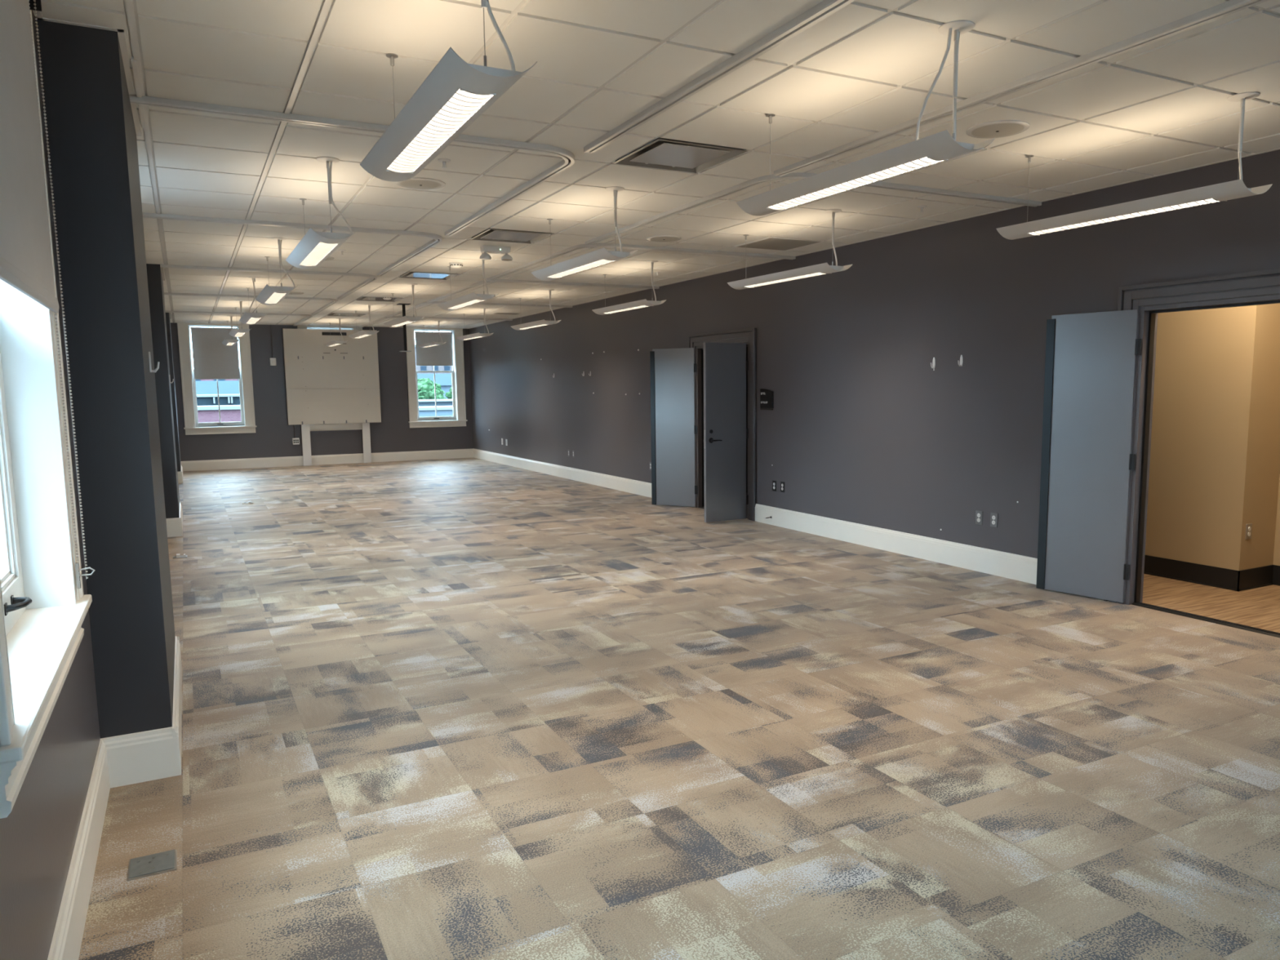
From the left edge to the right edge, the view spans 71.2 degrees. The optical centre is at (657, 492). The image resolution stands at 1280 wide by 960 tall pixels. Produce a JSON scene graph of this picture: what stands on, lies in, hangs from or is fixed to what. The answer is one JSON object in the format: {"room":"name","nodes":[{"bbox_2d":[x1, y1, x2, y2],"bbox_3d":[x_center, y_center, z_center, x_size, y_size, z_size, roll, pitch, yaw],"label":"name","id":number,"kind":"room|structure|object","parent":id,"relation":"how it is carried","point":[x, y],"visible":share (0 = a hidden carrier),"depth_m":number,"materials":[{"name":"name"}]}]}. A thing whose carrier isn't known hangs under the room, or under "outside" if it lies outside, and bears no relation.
{"room":"empty office room","nodes":[
{"label":"empty office room","id":0,"kind":"room"},
{"bbox_2d":[0,9,100,959],"bbox_3d":[-4.349,-0.710,7.135,0.250,2.934,23.140,-4,8,-28],"label":"wall","id":1,"kind":"structure","parent":0,"point":[37,838],"depth_m":2.38,"materials":[{"name":"grey paint"}]},
{"bbox_2d":[0,9,92,818],"bbox_3d":[-1.742,-0.479,2.235,0.305,2.125,1.510,-4,8,-28],"label":"window","id":2,"kind":"structure","parent":1,"relation":"in","point":[43,611],"depth_m":2.80,"materials":[{"name":"beige paint"}]},
{"bbox_2d":[0,0,95,588],"bbox_3d":[-1.622,-0.582,2.290,0.077,1.935,1.334,-4,8,-28],"label":"roller shade","id":3,"kind":"object","parent":2,"relation":"attached to","point":[25,251],"visible":1,"depth_m":2.42,"materials":[{"name":"fabric"}]},
{"bbox_2d":[47,738,110,959],"bbox_3d":[-4.213,0.638,7.359,0.020,0.202,23.140,-4,8,-28],"label":"baseboard","id":4,"kind":"structure","parent":1,"relation":"attached to","point":[66,942],"depth_m":2.70,"materials":[{"name":"beige paint"}]},
{"bbox_2d":[101,465,182,787],"bbox_3d":[-5.535,0.325,10.115,0.270,0.202,14.861,-4,8,-28],"label":"baseboard","id":5,"kind":"object","parent":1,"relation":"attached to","point":[153,754],"visible":0.64,"depth_m":3.61,"materials":[{"name":"beige paint"}]},
{"bbox_2d":[36,19,175,738],"bbox_3d":[-2.458,-0.370,4.103,0.250,2.934,1.520,-4,8,-28],"label":"wall pier","id":6,"kind":"object","parent":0,"point":[91,133],"visible":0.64,"depth_m":3.43,"materials":[{"name":"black paint"}]},
{"bbox_2d":[148,351,159,372],"bbox_3d":[-2.313,-0.602,4.109,0.042,0.095,0.030,-4,8,-28],"label":"wall hook","id":7,"kind":"object","parent":6,"relation":"attached to","point":[149,357],"visible":0.99,"depth_m":4.10,"materials":[{"name":"grey metal"}]},
{"bbox_2d":[146,263,179,518],"bbox_3d":[-5.676,-1.056,10.168,0.250,2.934,1.520,-4,8,-28],"label":"wall pier","id":8,"kind":"object","parent":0,"point":[155,282],"visible":0.36,"depth_m":9.54,"materials":[{"name":"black paint"}]},
{"bbox_2d":[165,312,181,471],"bbox_3d":[-8.668,-1.693,15.807,0.250,2.934,1.490,-4,8,-28],"label":"wall pier","id":9,"kind":"object","parent":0,"point":[167,316],"visible":0.14,"depth_m":15.22,"materials":[{"name":"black paint"}]},
{"bbox_2d":[170,322,473,461],"bbox_3d":[-7.005,-2.080,18.893,6.593,2.934,0.280,-4,8,-28],"label":"wall","id":10,"kind":"structure","parent":0,"point":[273,437],"depth_m":18.59,"materials":[{"name":"grey paint"}]},
{"bbox_2d":[177,322,256,435],"bbox_3d":[-8.806,-2.277,17.872,1.310,2.179,0.355,-4,8,-28],"label":"window","id":11,"kind":"structure","parent":10,"relation":"in","point":[247,424],"depth_m":17.83,"materials":[{"name":"beige paint"}]},
{"bbox_2d":[190,327,239,379],"bbox_3d":[-8.785,-2.776,17.770,0.843,1.019,0.054,-4,8,-28],"label":"roller shade","id":12,"kind":"object","parent":11,"relation":"attached to","point":[212,359],"visible":0.94,"depth_m":17.77,"materials":[{"name":"grey fabric"}]},
{"bbox_2d":[270,324,276,365],"bbox_3d":[-7.831,-3.005,18.156,0.112,0.824,0.060,-4,8,-28],"label":"wall control box","id":13,"kind":"object","parent":10,"relation":"attached to","point":[273,360],"visible":1,"depth_m":18.17,"materials":[{"name":"white plastic"}]},
{"bbox_2d":[292,424,299,444],"bbox_3d":[-7.508,-1.257,18.529,0.130,0.502,0.053,-4,8,-28],"label":"box","id":14,"kind":"object","parent":10,"relation":"attached to","point":[295,441],"visible":1,"depth_m":18.53,"materials":[{"name":"white plastic"}]},
{"bbox_2d":[180,448,473,471],"bbox_3d":[-6.897,-0.710,18.933,6.143,0.202,0.020,-4,8,-28],"label":"baseboard","id":15,"kind":"structure","parent":10,"relation":"attached to","point":[248,463],"depth_m":18.84,"materials":[{"name":"beige paint"}]},
{"bbox_2d":[297,324,362,431],"bbox_3d":[-6.873,-2.420,18.881,1.330,2.179,0.355,-4,8,-28],"label":"window","id":16,"kind":"structure","parent":10,"relation":"in","point":[349,426],"depth_m":18.82,"materials":[{"name":"beige paint"}]},
{"bbox_2d":[406,327,467,427],"bbox_3d":[-4.949,-2.562,19.886,1.300,2.179,0.355,-4,8,-28],"label":"window","id":17,"kind":"structure","parent":10,"relation":"in","point":[458,367],"depth_m":19.91,"materials":[{"name":"beige paint"}]},
{"bbox_2d":[414,331,453,365],"bbox_3d":[-4.933,-3.191,19.767,0.830,0.742,0.054,-4,8,-28],"label":"roller shade","id":18,"kind":"object","parent":17,"relation":"attached to","point":[437,355],"visible":1,"depth_m":19.78,"materials":[{"name":"grey fabric"}]},
{"bbox_2d":[40,0,1279,328],"bbox_3d":[-1.475,-2.419,8.310,6.183,0.203,23.454,-4,8,-28],"label":"ceiling","id":19,"kind":"structure","parent":0,"point":[867,68],"depth_m":4.53,"materials":[{"name":"white tile"}]},
{"bbox_2d":[222,337,239,346],"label":"pendant light","id":20,"kind":"object","parent":19,"relation":"hanging from","point":[228,342],"depth_m":16.14,"materials":[{"name":"white metal"}]},
{"bbox_2d":[164,310,312,326],"bbox_3d":[-7.832,-3.206,16.478,2.485,0.027,2.850,-4,8,-28],"label":"ceiling track","id":21,"kind":"object","parent":19,"relation":"attached to","point":[308,316],"visible":0.94,"depth_m":15.27,"materials":[{"name":"grey metal"}]},
{"bbox_2d":[228,324,249,337],"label":"pendant light","id":22,"kind":"object","parent":19,"relation":"hanging from","point":[237,332],"depth_m":13.54,"materials":[{"name":"white metal"}]},
{"bbox_2d":[234,300,244,317],"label":"pendant light","id":23,"kind":"object","parent":19,"relation":"hanging from","point":[241,303],"depth_m":13.26,"materials":[{"name":"white metal"}]},
{"bbox_2d":[164,292,337,315],"bbox_3d":[-6.445,-2.911,13.863,2.485,0.027,3.000,-4,8,-28],"label":"ceiling track","id":24,"kind":"object","parent":19,"relation":"attached to","point":[334,301],"visible":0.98,"depth_m":12.60,"materials":[{"name":"grey metal"}]},
{"bbox_2d":[239,276,268,324],"bbox_3d":[-5.054,-2.381,11.143,0.250,0.468,1.430,-4,8,-28],"label":"pendant light","id":25,"kind":"object","parent":19,"relation":"hanging from","point":[248,318],"visible":1,"depth_m":10.69,"materials":[{"name":"white metal"}]},
{"bbox_2d":[160,264,377,300],"bbox_3d":[-4.924,-2.615,11.233,2.263,0.027,3.000,-4,8,-28],"label":"ceiling track","id":26,"kind":"object","parent":19,"relation":"attached to","point":[372,277],"visible":1,"depth_m":10.01,"materials":[{"name":"grey metal"}]},
{"bbox_2d":[255,236,296,305],"bbox_3d":[-3.632,-2.078,8.464,0.250,0.468,1.430,-4,8,-28],"label":"pendant light","id":27,"kind":"object","parent":19,"relation":"hanging from","point":[269,295],"visible":1,"depth_m":8.06,"materials":[{"name":"white metal"}]},
{"bbox_2d":[142,212,442,275],"bbox_3d":[-3.600,-2.305,8.501,2.485,0.027,3.000,-4,8,-28],"label":"ceiling track","id":28,"kind":"object","parent":19,"relation":"attached to","point":[437,239],"visible":0.98,"depth_m":7.30,"materials":[{"name":"grey metal"}]},
{"bbox_2d":[288,291,303,294],"bbox_3d":[-5.026,-2.742,12.268,0.316,0.017,0.316,-4,8,-28],"label":"ceiling speaker","id":29,"kind":"object","parent":19,"relation":"attached to","point":[291,292],"visible":0.68,"depth_m":12.25,"materials":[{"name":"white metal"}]},
{"bbox_2d":[285,156,355,269],"bbox_3d":[-2.211,-1.775,5.785,0.250,0.468,1.430,-4,8,-28],"label":"pendant light","id":30,"kind":"object","parent":19,"relation":"hanging from","point":[314,247],"visible":1,"depth_m":5.46,"materials":[{"name":"white metal"}]},
{"bbox_2d":[323,318,347,346],"bbox_3d":[-6.264,-3.107,17.354,0.250,0.468,1.430,-4,8,-28],"label":"pendant light","id":31,"kind":"object","parent":19,"relation":"hanging from","point":[333,343],"visible":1,"depth_m":16.87,"materials":[{"name":"white metal"}]},
{"bbox_2d":[327,312,364,316],"bbox_3d":[-5.559,-3.248,15.961,0.586,0.134,0.586,-4,8,-28],"label":"ceiling vent","id":32,"kind":"object","parent":19,"relation":"in","point":[331,313],"visible":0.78,"depth_m":15.99,"materials":[{"name":"metal"}]},
{"bbox_2d":[129,94,574,235],"bbox_3d":[-2.080,-2.009,5.871,2.263,0.027,3.000,-4,8,-28],"label":"ceiling track","id":33,"kind":"object","parent":19,"relation":"attached to","point":[568,157],"visible":1,"depth_m":4.54,"materials":[{"name":"grey metal"}]},
{"bbox_2d":[348,304,378,338],"bbox_3d":[-4.843,-2.804,14.675,0.250,0.468,1.430,-4,8,-28],"label":"pendant light","id":34,"kind":"object","parent":19,"relation":"hanging from","point":[359,335],"visible":1,"depth_m":14.24,"materials":[{"name":"white metal"}]},
{"bbox_2d":[355,296,403,302],"bbox_3d":[-4.138,-2.945,13.281,0.586,0.134,0.586,-4,8,-28],"label":"ceiling vent","id":35,"kind":"object","parent":19,"relation":"in","point":[362,298],"visible":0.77,"depth_m":13.40,"materials":[{"name":"metal"}]},
{"bbox_2d":[383,283,424,328],"bbox_3d":[-3.421,-2.501,11.996,0.250,0.468,1.430,-4,8,-28],"label":"pendant light","id":36,"kind":"object","parent":19,"relation":"hanging from","point":[404,320],"visible":1,"depth_m":11.61,"materials":[{"name":"white metal"}]},
{"bbox_2d":[397,303,411,351],"bbox_3d":[-3.997,-2.609,14.126,0.180,0.744,0.180,-4,8,-28],"label":"pole","id":37,"kind":"object","parent":19,"relation":"hanging from","point":[402,304],"visible":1,"depth_m":14.11,"materials":[{"name":"black metal"}]},
{"bbox_2d":[395,177,445,189],"bbox_3d":[-1.545,-2.016,5.835,0.316,0.017,0.316,-4,8,-28],"label":"ceiling speaker","id":38,"kind":"object","parent":19,"relation":"attached to","point":[415,183],"visible":0.94,"depth_m":5.80,"materials":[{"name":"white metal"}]},
{"bbox_2d":[400,180,441,189],"bbox_3d":[-1.545,-2.013,5.835,0.272,0.004,0.272,-4,8,-28],"label":"grille","id":39,"kind":"object","parent":38,"relation":"attached to","point":[415,184],"depth_m":5.83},
{"bbox_2d":[399,271,458,279],"bbox_3d":[-2.716,-2.642,10.602,0.586,0.134,0.586,-4,8,-28],"label":"ceiling vent","id":40,"kind":"object","parent":19,"relation":"in","point":[424,275],"visible":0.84,"depth_m":10.66,"materials":[{"name":"metal"}]},
{"bbox_2d":[417,320,446,347],"bbox_3d":[-4.612,-3.228,18.216,0.250,0.468,1.430,-4,8,-28],"label":"pendant light","id":41,"kind":"object","parent":19,"relation":"hanging from","point":[430,344],"visible":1,"depth_m":17.85,"materials":[{"name":"white metal"}]},
{"bbox_2d":[359,315,512,327],"bbox_3d":[-4.555,-3.441,18.127,2.386,0.027,2.920,-4,8,-28],"label":"ceiling track","id":42,"kind":"object","parent":19,"relation":"attached to","point":[384,317],"visible":0.77,"depth_m":17.00,"materials":[{"name":"grey metal"}]},
{"bbox_2d":[437,158,450,168],"bbox_3d":[-1.254,-1.937,5.259,0.076,0.044,0.076,-4,8,-28],"label":"sprinkler head","id":43,"kind":"object","parent":19,"relation":"attached to","point":[444,161],"visible":1,"depth_m":5.25},
{"bbox_2d":[360,0,537,182],"bbox_3d":[-0.790,-1.472,3.105,0.250,0.468,1.430,-4,8,-28],"label":"pendant light","id":44,"kind":"object","parent":19,"relation":"hanging from","point":[455,92],"visible":1,"depth_m":2.89,"materials":[{"name":"white metal"}]},
{"bbox_2d":[448,262,462,267],"bbox_3d":[-2.155,-2.437,9.571,0.144,0.050,0.144,-4,8,-28],"label":"smoke detector","id":45,"kind":"object","parent":19,"relation":"attached to","point":[453,264],"visible":1,"depth_m":9.52,"materials":[{"name":"white plastic"}]},
{"bbox_2d":[437,249,498,310],"bbox_3d":[-2.000,-2.198,9.316,0.250,0.468,1.430,-4,8,-28],"label":"pendant light","id":46,"kind":"object","parent":19,"relation":"hanging from","point":[472,298],"visible":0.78,"depth_m":9.06,"materials":[{"name":"white metal"}]},
{"bbox_2d":[456,307,493,340],"bbox_3d":[-3.191,-2.926,15.537,0.250,0.468,1.430,-4,8,-28],"label":"pendant light","id":47,"kind":"object","parent":19,"relation":"hanging from","point":[478,335],"visible":1,"depth_m":15.21,"materials":[{"name":"white metal"}]},
{"bbox_2d":[386,301,572,317],"bbox_3d":[-3.168,-3.145,15.512,2.386,0.027,3.070,-4,8,-28],"label":"ceiling track","id":48,"kind":"object","parent":19,"relation":"attached to","point":[434,302],"visible":0.76,"depth_m":14.32,"materials":[{"name":"grey metal"}]},
{"bbox_2d":[479,244,512,261],"bbox_3d":[-1.536,-2.279,8.497,0.324,0.125,0.127,-4,8,-28],"label":"emergency light","id":49,"kind":"object","parent":19,"relation":"attached to","point":[485,250],"visible":1,"depth_m":8.46,"materials":[{"name":"white plastic"}]},
{"bbox_2d":[493,312,519,314],"bbox_3d":[-2.702,-3.226,16.063,0.440,0.007,0.240,-4,8,-28],"label":"ceiling vent","id":50,"kind":"object","parent":19,"relation":"in","point":[495,313],"visible":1,"depth_m":16.06,"materials":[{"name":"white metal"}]},
{"bbox_2d":[471,227,554,243],"bbox_3d":[-1.295,-2.340,7.923,0.586,0.134,0.586,-4,8,-28],"label":"ceiling vent","id":51,"kind":"object","parent":19,"relation":"in","point":[490,234],"visible":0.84,"depth_m":7.96,"materials":[{"name":"metal"}]},
{"bbox_2d":[511,288,560,330],"bbox_3d":[-1.770,-2.623,12.858,0.250,0.468,1.430,-4,8,-28],"label":"pendant light","id":52,"kind":"object","parent":19,"relation":"hanging from","point":[541,322],"visible":1,"depth_m":12.57,"materials":[{"name":"white metal"}]},
{"bbox_2d":[426,279,659,302],"bbox_3d":[-1.746,-2.842,12.831,2.386,0.027,3.070,-4,8,-28],"label":"ceiling track","id":53,"kind":"object","parent":19,"relation":"attached to","point":[480,282],"visible":0.9,"depth_m":11.57,"materials":[{"name":"grey metal"}]},
{"bbox_2d":[531,186,637,280],"bbox_3d":[-0.578,-1.895,6.637,0.250,0.468,1.430,-4,8,-28],"label":"pendant light","id":54,"kind":"object","parent":19,"relation":"hanging from","point":[600,256],"visible":1,"depth_m":6.37,"materials":[{"name":"white metal"}]},
{"bbox_2d":[591,260,666,315],"bbox_3d":[-0.348,-2.320,10.179,0.250,0.468,1.430,-4,8,-28],"label":"pendant light","id":55,"kind":"object","parent":19,"relation":"hanging from","point":[642,303],"visible":1,"depth_m":9.94,"materials":[{"name":"white metal"}]},
{"bbox_2d":[486,243,795,280],"bbox_3d":[-0.323,-2.539,10.150,2.386,0.027,3.070,-4,8,-28],"label":"ceiling track","id":56,"kind":"object","parent":19,"relation":"attached to","point":[573,248],"visible":0.97,"depth_m":8.90,"materials":[{"name":"grey metal"}]},
{"bbox_2d":[646,235,681,241],"bbox_3d":[0.060,-2.305,8.110,0.316,0.017,0.316,-4,8,-28],"label":"ceiling speaker","id":57,"kind":"object","parent":19,"relation":"attached to","point":[659,237],"visible":1,"depth_m":8.06,"materials":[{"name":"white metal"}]},
{"bbox_2d":[649,236,678,241],"bbox_3d":[0.060,-2.303,8.111,0.272,0.004,0.272,-4,8,-28],"label":"grille","id":58,"kind":"object","parent":57,"relation":"attached to","point":[651,238],"depth_m":8.08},
{"bbox_2d":[613,137,746,173],"bbox_3d":[0.126,-2.037,5.244,0.586,0.134,0.586,-4,8,-28],"label":"ceiling vent","id":59,"kind":"object","parent":19,"relation":"in","point":[660,153],"visible":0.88,"depth_m":5.28,"materials":[{"name":"metal"}]},
{"bbox_2d":[583,0,855,153],"bbox_3d":[1.453,-1.536,1.558,0.060,0.027,7.890,-4,8,-28],"label":"ceiling track","id":60,"kind":"object","parent":19,"relation":"attached to","point":[825,8],"visible":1,"depth_m":3.71,"materials":[{"name":"grey metal"}]},
{"bbox_2d":[736,237,820,250],"bbox_3d":[1.151,-2.372,8.524,0.580,0.007,0.580,-4,8,-28],"label":"ceiling vent","id":61,"kind":"object","parent":19,"relation":"in","point":[771,243],"visible":1,"depth_m":8.48,"materials":[{"name":"white metal"}]},
{"bbox_2d":[727,208,852,289],"bbox_3d":[1.073,-2.017,7.500,0.250,0.468,1.430,-4,8,-28],"label":"pendant light","id":62,"kind":"object","parent":19,"relation":"hanging from","point":[820,268],"visible":1,"depth_m":7.27,"materials":[{"name":"white metal"}]},
{"bbox_2d":[584,173,1041,244],"bbox_3d":[1.099,-2.236,7.469,2.386,0.027,3.070,-4,8,-28],"label":"ceiling track","id":63,"kind":"object","parent":19,"relation":"attached to","point":[761,180],"visible":0.89,"depth_m":6.31,"materials":[{"name":"grey metal"}]},
{"bbox_2d":[736,20,995,216],"bbox_3d":[0.843,-1.593,3.958,0.250,0.468,1.430,-4,8,-28],"label":"pendant light","id":64,"kind":"object","parent":19,"relation":"hanging from","point":[940,146],"visible":1,"depth_m":3.67,"materials":[{"name":"white metal"}]},
{"bbox_2d":[965,120,1029,138],"bbox_3d":[1.804,-1.924,4.739,0.316,0.017,0.316,-4,8,-28],"label":"ceiling speaker","id":65,"kind":"object","parent":19,"relation":"attached to","point":[1000,128],"visible":1,"depth_m":4.70,"materials":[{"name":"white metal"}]},
{"bbox_2d":[971,123,1024,137],"bbox_3d":[1.804,-1.921,4.739,0.272,0.004,0.272,-4,8,-28],"label":"grille","id":66,"kind":"object","parent":65,"relation":"attached to","point":[982,130],"depth_m":4.72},
{"bbox_2d":[773,0,1268,176],"bbox_3d":[2.600,-1.621,2.163,0.060,0.027,7.900,-4,8,-28],"label":"ceiling track","id":67,"kind":"object","parent":19,"relation":"attached to","point":[1231,6],"visible":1,"depth_m":3.85,"materials":[{"name":"grey metal"}]},
{"bbox_2d":[995,91,1272,239],"bbox_3d":[2.495,-1.715,4.821,0.250,0.468,1.430,-4,8,-28],"label":"pendant light","id":68,"kind":"object","parent":19,"relation":"hanging from","point":[1233,189],"visible":1,"depth_m":4.61,"materials":[{"name":"white metal"}]},
{"bbox_2d":[78,457,1279,959],"bbox_3d":[0.007,0.467,9.579,9.600,0.080,23.140,-4,8,-28],"label":"floor","id":69,"kind":"structure","parent":0,"point":[457,708],"depth_m":3.87,"materials":[{"name":"carpet"}]},
{"bbox_2d":[127,848,177,881],"bbox_3d":[-1.671,1.230,2.959,0.140,0.008,0.140,-4,8,-28],"label":"floor outlet cover","id":70,"kind":"object","parent":69,"relation":"on","point":[159,863],"visible":1,"depth_m":2.95,"materials":[{"name":"metal"}]},
{"bbox_2d":[173,553,186,559],"bbox_3d":[-4.528,0.595,8.473,0.120,0.030,0.120,-4,8,-28],"label":"floor outlet","id":71,"kind":"object","parent":69,"relation":"on","point":[178,555],"visible":1,"depth_m":8.44,"materials":[{"name":"metal"}]},
{"bbox_2d":[282,328,381,466],"bbox_3d":[-6.768,-2.000,18.715,1.853,2.812,0.110,-4,8,-28],"label":"board","id":72,"kind":"object","parent":69,"relation":"on","point":[340,384],"visible":0.97,"depth_m":18.62,"materials":[{"name":"white plastic"}]},
{"bbox_2d":[746,346,747,515],"bbox_3d":[1.468,-1.207,11.223,1.477,2.980,3.600,-4,8,-28],"label":"wall","id":73,"kind":"structure","parent":0,"point":[746,346],"depth_m":12.94,"materials":[{"name":"paint"}]},
{"bbox_2d":[469,149,1279,558],"bbox_3d":[1.257,-1.123,10.062,0.140,2.934,23.140,-4,8,-28],"label":"wall","id":74,"kind":"structure","parent":0,"point":[861,428],"depth_m":8.14,"materials":[{"name":"grey paint"}]},
{"bbox_2d":[32,10,1279,328],"bbox_3d":[-1.538,-2.336,8.442,6.143,0.022,23.140,-4,8,-28],"label":"trim","id":75,"kind":"structure","parent":74,"relation":"attached to","point":[121,33],"depth_m":4.29,"materials":[{"name":"white metal"}]},
{"bbox_2d":[688,328,756,520],"bbox_3d":[0.833,-0.846,10.881,0.181,2.200,1.490,-4,8,-28],"label":"door frame","id":76,"kind":"structure","parent":74,"relation":"in","point":[748,335],"depth_m":10.60,"materials":[{"name":"grey paint"}]},
{"bbox_2d":[649,347,697,506],"bbox_3d":[0.220,-0.841,11.536,0.665,2.025,0.058,3,8,28],"label":"door leaf","id":77,"kind":"structure","parent":76,"relation":"attached to","point":[673,430],"depth_m":11.53,"materials":[{"name":"grey paint"}]},
{"bbox_2d":[703,342,748,522],"bbox_3d":[0.787,-0.690,10.211,0.600,2.025,0.164,-4,8,-29],"label":"door leaf","id":78,"kind":"structure","parent":76,"relation":"attached to","point":[726,365],"depth_m":10.17,"materials":[{"name":"grey paint"}]},
{"bbox_2d":[760,388,773,409],"bbox_3d":[1.222,-1.045,9.973,0.015,0.235,0.242,-4,8,-28],"label":"room sign","id":79,"kind":"object","parent":74,"relation":"attached to","point":[766,396],"visible":1,"depth_m":9.96,"materials":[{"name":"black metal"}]},
{"bbox_2d":[772,480,776,491],"bbox_3d":[1.303,-0.079,9.960,0.010,0.116,0.072,-4,8,-28],"label":"wall outlet","id":80,"kind":"object","parent":74,"relation":"attached to","point":[774,482],"visible":1,"depth_m":9.95,"materials":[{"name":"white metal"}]},
{"bbox_2d":[780,481,784,492],"bbox_3d":[1.375,-0.066,9.823,0.010,0.116,0.072,-4,8,-28],"label":"wall outlet","id":81,"kind":"object","parent":74,"relation":"attached to","point":[782,483],"visible":1,"depth_m":9.82,"materials":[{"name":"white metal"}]},
{"bbox_2d":[473,448,1103,599],"bbox_3d":[1.202,0.238,10.187,0.020,0.202,23.140,-4,8,-28],"label":"baseboard","id":82,"kind":"structure","parent":74,"relation":"attached to","point":[999,563],"depth_m":8.68,"materials":[{"name":"beige paint"}]},
{"bbox_2d":[930,357,935,370],"bbox_3d":[2.377,-1.115,7.722,0.042,0.114,0.030,-4,8,-28],"label":"wall hook","id":83,"kind":"object","parent":74,"relation":"attached to","point":[934,360],"visible":1,"depth_m":7.72,"materials":[{"name":"white plastic"}]},
{"bbox_2d":[975,510,982,524],"bbox_3d":[2.662,0.204,7.397,0.010,0.116,0.072,-4,8,-28],"label":"wall outlet","id":84,"kind":"object","parent":74,"relation":"attached to","point":[979,514],"visible":1,"depth_m":7.39,"materials":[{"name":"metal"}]},
{"bbox_2d":[990,512,997,527],"bbox_3d":[2.735,0.220,7.261,0.010,0.116,0.072,-4,8,-28],"label":"wall outlet","id":85,"kind":"object","parent":74,"relation":"attached to","point":[993,517],"visible":1,"depth_m":7.26,"materials":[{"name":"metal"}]},
{"bbox_2d":[1103,268,1279,637],"bbox_3d":[3.607,-0.255,5.651,0.181,2.200,1.490,-4,8,-28],"label":"door frame","id":86,"kind":"structure","parent":74,"relation":"in","point":[1258,287],"depth_m":6.05,"materials":[{"name":"grey paint"}]},
{"bbox_2d":[1035,309,1141,602],"bbox_3d":[3.079,-0.261,6.388,0.058,2.025,0.665,-6,9,-39],"label":"door leaf","id":87,"kind":"structure","parent":86,"relation":"attached to","point":[1087,461],"depth_m":6.37,"materials":[{"name":"grey paint"}]},
{"bbox_2d":[1145,303,1279,570],"bbox_3d":[5.130,-0.717,6.423,3.297,2.900,5.750,-4,8,-28],"label":"wall","id":88,"kind":"structure","parent":0,"point":[1215,464],"depth_m":6.73,"materials":[{"name":"beige paint"}]},
{"bbox_2d":[1143,555,1279,591],"bbox_3d":[4.697,0.680,6.352,0.461,0.152,5.450,-4,8,-28],"label":"baseboard","id":89,"kind":"structure","parent":88,"relation":"attached to","point":[1209,575],"depth_m":6.80,"materials":[{"name":"black rubber"}]},
{"bbox_2d":[1244,523,1252,539],"bbox_3d":[4.383,0.285,6.619,0.072,0.116,0.009,-4,8,-28],"label":"wall outlet","id":90,"kind":"object","parent":88,"relation":"attached to","point":[1249,526],"visible":1,"depth_m":6.61,"materials":[{"name":"plastic"}]},
{"label":"outside","id":91,"kind":"structure","parent":0,"visible":0},
{"bbox_3d":[-30.190,4.173,58.402,640.000,0.300,530.000,-4,8,-28],"label":"ground","id":92,"kind":"structure","parent":91,"visible":0},
{"bbox_2d":[192,368,239,381],"bbox_3d":[-45.618,-5.502,86.580,28.300,12.600,12.150,-4,8,-28],"label":"brick block","id":93,"kind":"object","parent":92,"relation":"on","point":[193,369],"visible":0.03,"depth_m":81.78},
{"bbox_2d":[195,380,239,394],"bbox_3d":[-33.448,-1.885,60.539,26.000,11.300,15.000,-4,8,-28],"label":"sky","id":94,"kind":"structure","parent":92,"relation":"on","point":[225,387],"depth_m":57.27,"materials":[{"name":"blue"}]},
{"bbox_2d":[196,394,239,405],"bbox_3d":[-24.982,0.220,45.815,16.400,10.410,12.200,-4,8,-28],"label":"parapet block","id":95,"kind":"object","parent":92,"relation":"on","point":[202,399],"visible":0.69,"depth_m":41.11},
{"bbox_2d":[197,404,241,422],"bbox_3d":[-21.188,1.273,38.590,16.300,9.940,3.650,-4,8,-28],"label":"brick building","id":96,"kind":"structure","parent":92,"relation":"on","point":[228,413],"depth_m":37.62,"materials":[{"name":"pink brick"}]},
{"bbox_2d":[417,382,444,399],"bbox_3d":[-15.809,-1.977,60.778,2.870,11.036,2.908,-4,8,-28],"label":"street tree","id":97,"kind":"object","parent":92,"relation":"on","point":[425,391],"visible":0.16,"depth_m":59.57,"materials":[{"name":"green plant"}]},
{"bbox_2d":[417,377,446,399],"bbox_3d":[-17.043,-2.791,66.299,3.078,11.376,3.091,-4,8,-28],"label":"street tree","id":98,"kind":"object","parent":92,"relation":"on","point":[423,380],"visible":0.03,"depth_m":65.33,"materials":[{"name":"green plant"}]},
{"bbox_2d":[414,344,452,373],"bbox_3d":[-27.077,-11.051,117.405,26.300,15.900,14.150,-4,8,-28],"label":"building","id":99,"kind":"structure","parent":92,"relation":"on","point":[417,367],"depth_m":108.87,"materials":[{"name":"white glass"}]},
{"bbox_2d":[417,373,452,399],"bbox_3d":[-20.394,-6.907,97.614,26.000,12.200,17.000,-4,8,-28],"label":"shed","id":100,"kind":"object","parent":92,"relation":"on","point":[444,380],"visible":0.03,"depth_m":89.28,"materials":[{"name":"blue"}]},
{"bbox_2d":[418,405,453,417],"bbox_3d":[-9.072,0.246,47.177,8.800,9.670,4.650,-4,8,-28],"label":"house","id":101,"kind":"structure","parent":92,"relation":"on","point":[424,411],"depth_m":43.37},
{"bbox_2d":[418,399,453,406],"bbox_3d":[-12.025,-0.697,54.321,11.300,9.920,7.150,-4,8,-28],"label":"block","id":102,"kind":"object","parent":92,"relation":"on","point":[421,402],"visible":0.04,"depth_m":49.89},
{"bbox_2d":[444,386,452,399],"bbox_3d":[-13.029,-2.225,62.200,3.073,11.128,3.027,-4,8,-28],"label":"street tree","id":103,"kind":"object","parent":92,"relation":"on","point":[449,394],"visible":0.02,"depth_m":61.04,"materials":[{"name":"green plant"}]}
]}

